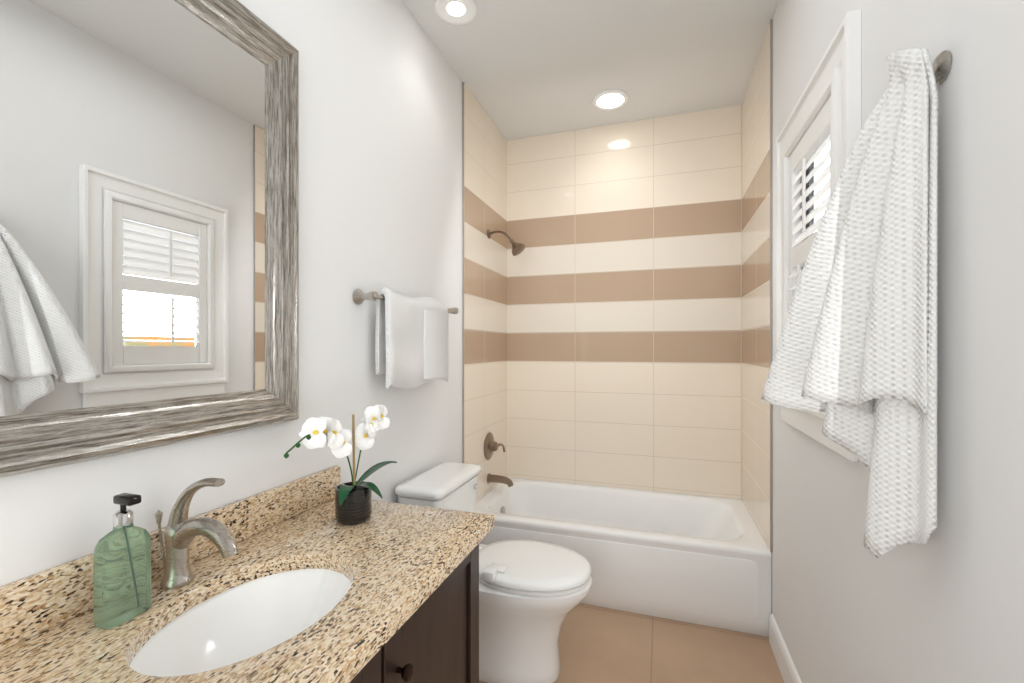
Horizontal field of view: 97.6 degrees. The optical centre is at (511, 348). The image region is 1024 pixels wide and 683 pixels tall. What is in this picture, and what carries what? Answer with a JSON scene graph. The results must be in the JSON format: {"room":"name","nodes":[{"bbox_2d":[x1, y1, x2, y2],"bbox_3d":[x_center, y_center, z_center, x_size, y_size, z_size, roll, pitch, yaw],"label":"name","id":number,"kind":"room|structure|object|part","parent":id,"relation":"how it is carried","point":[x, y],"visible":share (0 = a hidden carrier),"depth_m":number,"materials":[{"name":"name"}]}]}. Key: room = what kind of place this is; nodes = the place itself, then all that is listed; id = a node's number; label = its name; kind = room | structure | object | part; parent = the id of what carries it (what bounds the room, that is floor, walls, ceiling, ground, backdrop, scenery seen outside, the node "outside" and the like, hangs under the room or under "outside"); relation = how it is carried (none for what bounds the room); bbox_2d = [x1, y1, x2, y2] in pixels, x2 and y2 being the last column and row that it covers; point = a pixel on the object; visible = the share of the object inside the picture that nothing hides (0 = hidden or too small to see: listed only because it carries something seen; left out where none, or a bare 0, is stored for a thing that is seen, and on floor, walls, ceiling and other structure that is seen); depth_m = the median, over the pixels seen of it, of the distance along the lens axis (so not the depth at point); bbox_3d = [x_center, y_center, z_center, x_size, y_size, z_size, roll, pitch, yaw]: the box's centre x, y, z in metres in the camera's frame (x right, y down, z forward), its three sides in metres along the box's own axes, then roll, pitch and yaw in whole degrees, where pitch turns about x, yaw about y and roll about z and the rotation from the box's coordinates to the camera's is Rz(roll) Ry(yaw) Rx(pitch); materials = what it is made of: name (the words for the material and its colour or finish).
{"room":"bathroom","nodes":[
{"label":"bathroom","id":0,"kind":"room"},
{"bbox_2d":[0,0,461,585],"bbox_3d":[-0.705,-0.080,1.355,0.100,2.800,3.930,0,0,18],"label":"wall","id":1,"kind":"structure","parent":0,"point":[380,144],"depth_m":1.57,"materials":[{"name":"white paint"}]},
{"bbox_2d":[0,0,298,477],"bbox_3d":[-0.793,-0.335,0.864,0.040,1.094,0.982,0,0,18],"label":"mirror","id":2,"kind":"object","parent":1,"relation":"attached to","point":[149,224],"visible":1,"depth_m":0.95,"materials":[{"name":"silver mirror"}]},
{"bbox_2d":[0,465,339,648],"bbox_3d":[-0.808,0.446,0.849,0.020,0.100,1.404,0,0,18],"label":"backsplash","id":3,"kind":"structure","parent":1,"relation":"attached to","point":[30,605],"depth_m":0.85,"materials":[{"name":"beige stone"}]},
{"bbox_2d":[353,287,458,388],"bbox_3d":[-0.405,-0.034,1.930,0.109,0.390,0.728,0,0,18],"label":"towel rail","id":4,"kind":"object","parent":1,"relation":"attached to","point":[411,342],"visible":1,"depth_m":1.78,"materials":[{"name":"white fabric"}]},
{"bbox_2d":[464,83,506,502],"bbox_3d":[-0.155,-0.281,2.845,0.008,2.397,0.736,0,0,18],"label":"tile","id":5,"kind":"structure","parent":1,"relation":"attached to","point":[485,286],"depth_m":2.78,"materials":[{"name":"beige tile"}]},
{"bbox_2d":[484,432,504,459],"bbox_3d":[-0.108,0.622,2.852,0.075,0.174,0.202,0,0,18],"label":"tub valve","id":6,"kind":"object","parent":5,"relation":"attached to","point":[491,446],"visible":1,"depth_m":2.82,"materials":[{"name":"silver metal"}]},
{"bbox_2d":[487,473,512,486],"bbox_3d":[-0.070,0.832,2.825,0.165,0.074,0.064,0,0,18],"label":"tub spout","id":7,"kind":"object","parent":5,"relation":"attached to","point":[499,479],"visible":1,"depth_m":2.81,"materials":[{"name":"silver metal"}]},
{"bbox_2d":[487,229,524,255],"bbox_3d":[-0.034,-0.668,2.813,0.242,0.181,0.098,0,0,18],"label":"shower head","id":8,"kind":"object","parent":5,"relation":"attached to","point":[518,248],"visible":1,"depth_m":2.79},
{"bbox_2d":[402,0,778,139],"bbox_3d":[0.066,-1.530,1.100,1.724,0.100,4.130,0,0,18],"label":"ceiling","id":9,"kind":"structure","parent":0,"point":[525,68],"depth_m":2.27,"materials":[{"name":"white paint"}]},
{"bbox_2d":[435,0,476,24],"bbox_3d":[-0.243,-1.475,1.955,0.184,0.008,0.184,0,0,18],"label":"recessed light","id":10,"kind":"object","parent":9,"relation":"in","point":[458,12],"visible":1,"depth_m":1.96,"materials":[{"name":"white paint"}]},
{"bbox_2d":[592,90,628,109],"bbox_3d":[0.586,-1.474,2.671,0.216,0.012,0.216,0,0,18],"label":"recessed light","id":11,"kind":"object","parent":9,"relation":"in","point":[610,100],"visible":1,"depth_m":2.66,"materials":[{"name":"white paint"}]},
{"bbox_2d":[479,603,783,682],"bbox_3d":[0.066,1.370,1.100,1.724,0.100,4.130,0,0,18],"label":"floor","id":12,"kind":"structure","parent":0,"point":[597,644],"depth_m":1.95,"materials":[{"name":"tile"}]},
{"bbox_2d":[344,525,494,682],"bbox_3d":[-0.548,0.926,0.763,0.566,0.787,1.376,0,0,18],"label":"bathroom vanity","id":13,"kind":"object","parent":12,"relation":"on","point":[437,642],"depth_m":1.10,"materials":[{"name":"brown wood"}]},
{"bbox_2d":[0,497,494,682],"bbox_3d":[-0.545,0.514,0.762,0.573,0.036,1.404,0,0,18],"label":"countertop","id":14,"kind":"structure","parent":13,"relation":"on","point":[412,547],"depth_m":0.91,"materials":[{"name":"beige stone"}]},
{"bbox_2d":[93,493,150,628],"bbox_3d":[-0.712,0.382,0.825,0.059,0.226,0.078,0,0,18],"label":"soap dispenser","id":15,"kind":"object","parent":14,"relation":"on","point":[122,573],"visible":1,"depth_m":0.81,"materials":[{"name":"green glass"}]},
{"bbox_2d":[154,478,238,588],"bbox_3d":[-0.654,0.381,0.933,0.213,0.230,0.060,0,0,18],"label":"faucet","id":16,"kind":"object","parent":14,"relation":"on","point":[181,531],"visible":1,"depth_m":0.93,"materials":[{"name":"silver metal"}]},
{"bbox_2d":[92,553,379,682],"bbox_3d":[-0.501,0.599,0.882,0.376,0.159,0.470,0,0,18],"label":"sink","id":17,"kind":"object","parent":14,"relation":"in","point":[220,635],"depth_m":0.97,"materials":[{"name":"white ceramic"}]},
{"bbox_2d":[284,405,396,524],"bbox_3d":[-0.458,0.334,1.228,0.140,0.322,0.396,0,0,18],"label":"orchid","id":18,"kind":"object","parent":14,"relation":"on","point":[353,502],"visible":1,"depth_m":1.25,"materials":[{"name":"white plant"}]},
{"bbox_2d":[395,462,591,682],"bbox_3d":[-0.049,0.936,1.891,0.765,0.768,0.452,0,0,18],"label":"toilet","id":19,"kind":"object","parent":12,"relation":"on","point":[532,594],"visible":0.65,"depth_m":1.75,"materials":[{"name":"white ceramic"}]},
{"bbox_2d":[475,477,771,636],"bbox_3d":[0.565,1.120,2.611,1.520,0.400,0.743,0,0,18],"label":"bathtub","id":20,"kind":"object","parent":12,"relation":"on","point":[700,560],"visible":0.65,"depth_m":2.25,"materials":[{"name":"white ceramic"}]},
{"bbox_2d":[771,0,1023,682],"bbox_3d":[0.837,-0.080,0.845,0.100,2.800,3.930,0,0,18],"label":"wall","id":21,"kind":"structure","parent":0,"point":[944,603],"depth_m":0.79,"materials":[{"name":"white paint"}]},
{"bbox_2d":[462,19,771,551],"bbox_3d":[0.448,-0.281,2.256,1.523,2.397,0.004,0,0,18],"label":"tile trim","id":22,"kind":"structure","parent":21,"relation":"attached to","point":[770,275],"depth_m":2.02,"materials":[{"name":"silver metal"}]},
{"bbox_2d":[742,22,769,550],"bbox_3d":[1.283,-0.281,2.370,0.008,2.397,0.736,0,0,18],"label":"tile","id":23,"kind":"structure","parent":21,"relation":"attached to","point":[755,293],"depth_m":2.31,"materials":[{"name":"beige tile"}]},
{"bbox_2d":[769,613,801,682],"bbox_3d":[0.664,1.255,0.507,0.014,0.130,3.178,0,0,18],"label":"baseboard","id":24,"kind":"structure","parent":21,"relation":"attached to","point":[786,666],"depth_m":1.81,"materials":[{"name":"white paint"}]},
{"bbox_2d":[776,9,860,461],"bbox_3d":[1.016,-0.280,1.462,0.117,1.140,0.731,0,0,18],"label":"window","id":25,"kind":"structure","parent":21,"relation":"in","point":[843,50],"depth_m":1.36,"materials":[{"name":"white paint"}]},
{"bbox_2d":[782,67,841,327],"bbox_3d":[0.986,-0.321,1.472,0.071,0.880,0.553,0,0,18],"label":"window shutter","id":26,"kind":"object","parent":25,"relation":"attached to","point":[821,122],"visible":0.48,"depth_m":1.50,"materials":[{"name":"white paint"}]},
{"bbox_3d":[1.053,-0.321,1.450,0.030,0.882,0.555,0,0,18],"label":"window sash","id":27,"kind":"part","parent":25,"relation":"part of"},
{"bbox_2d":[761,48,951,558],"bbox_3d":[0.701,-0.070,0.970,0.235,0.945,0.391,0,0,18],"label":"bath towel","id":28,"kind":"object","parent":21,"relation":"hanging from","point":[855,358],"visible":1,"depth_m":0.85,"materials":[{"name":"white fabric"}]},
{"bbox_3d":[0.698,-0.080,3.013,1.724,2.800,0.100,0,0,18],"label":"wall","id":29,"kind":"structure","parent":0,"visible":0},
{"bbox_2d":[507,105,741,499],"bbox_3d":[0.681,-0.281,2.961,1.523,2.397,0.008,0,0,18],"label":"tile","id":30,"kind":"structure","parent":29,"relation":"attached to","point":[624,318],"depth_m":2.93,"materials":[{"name":"beige tile"}]}
]}

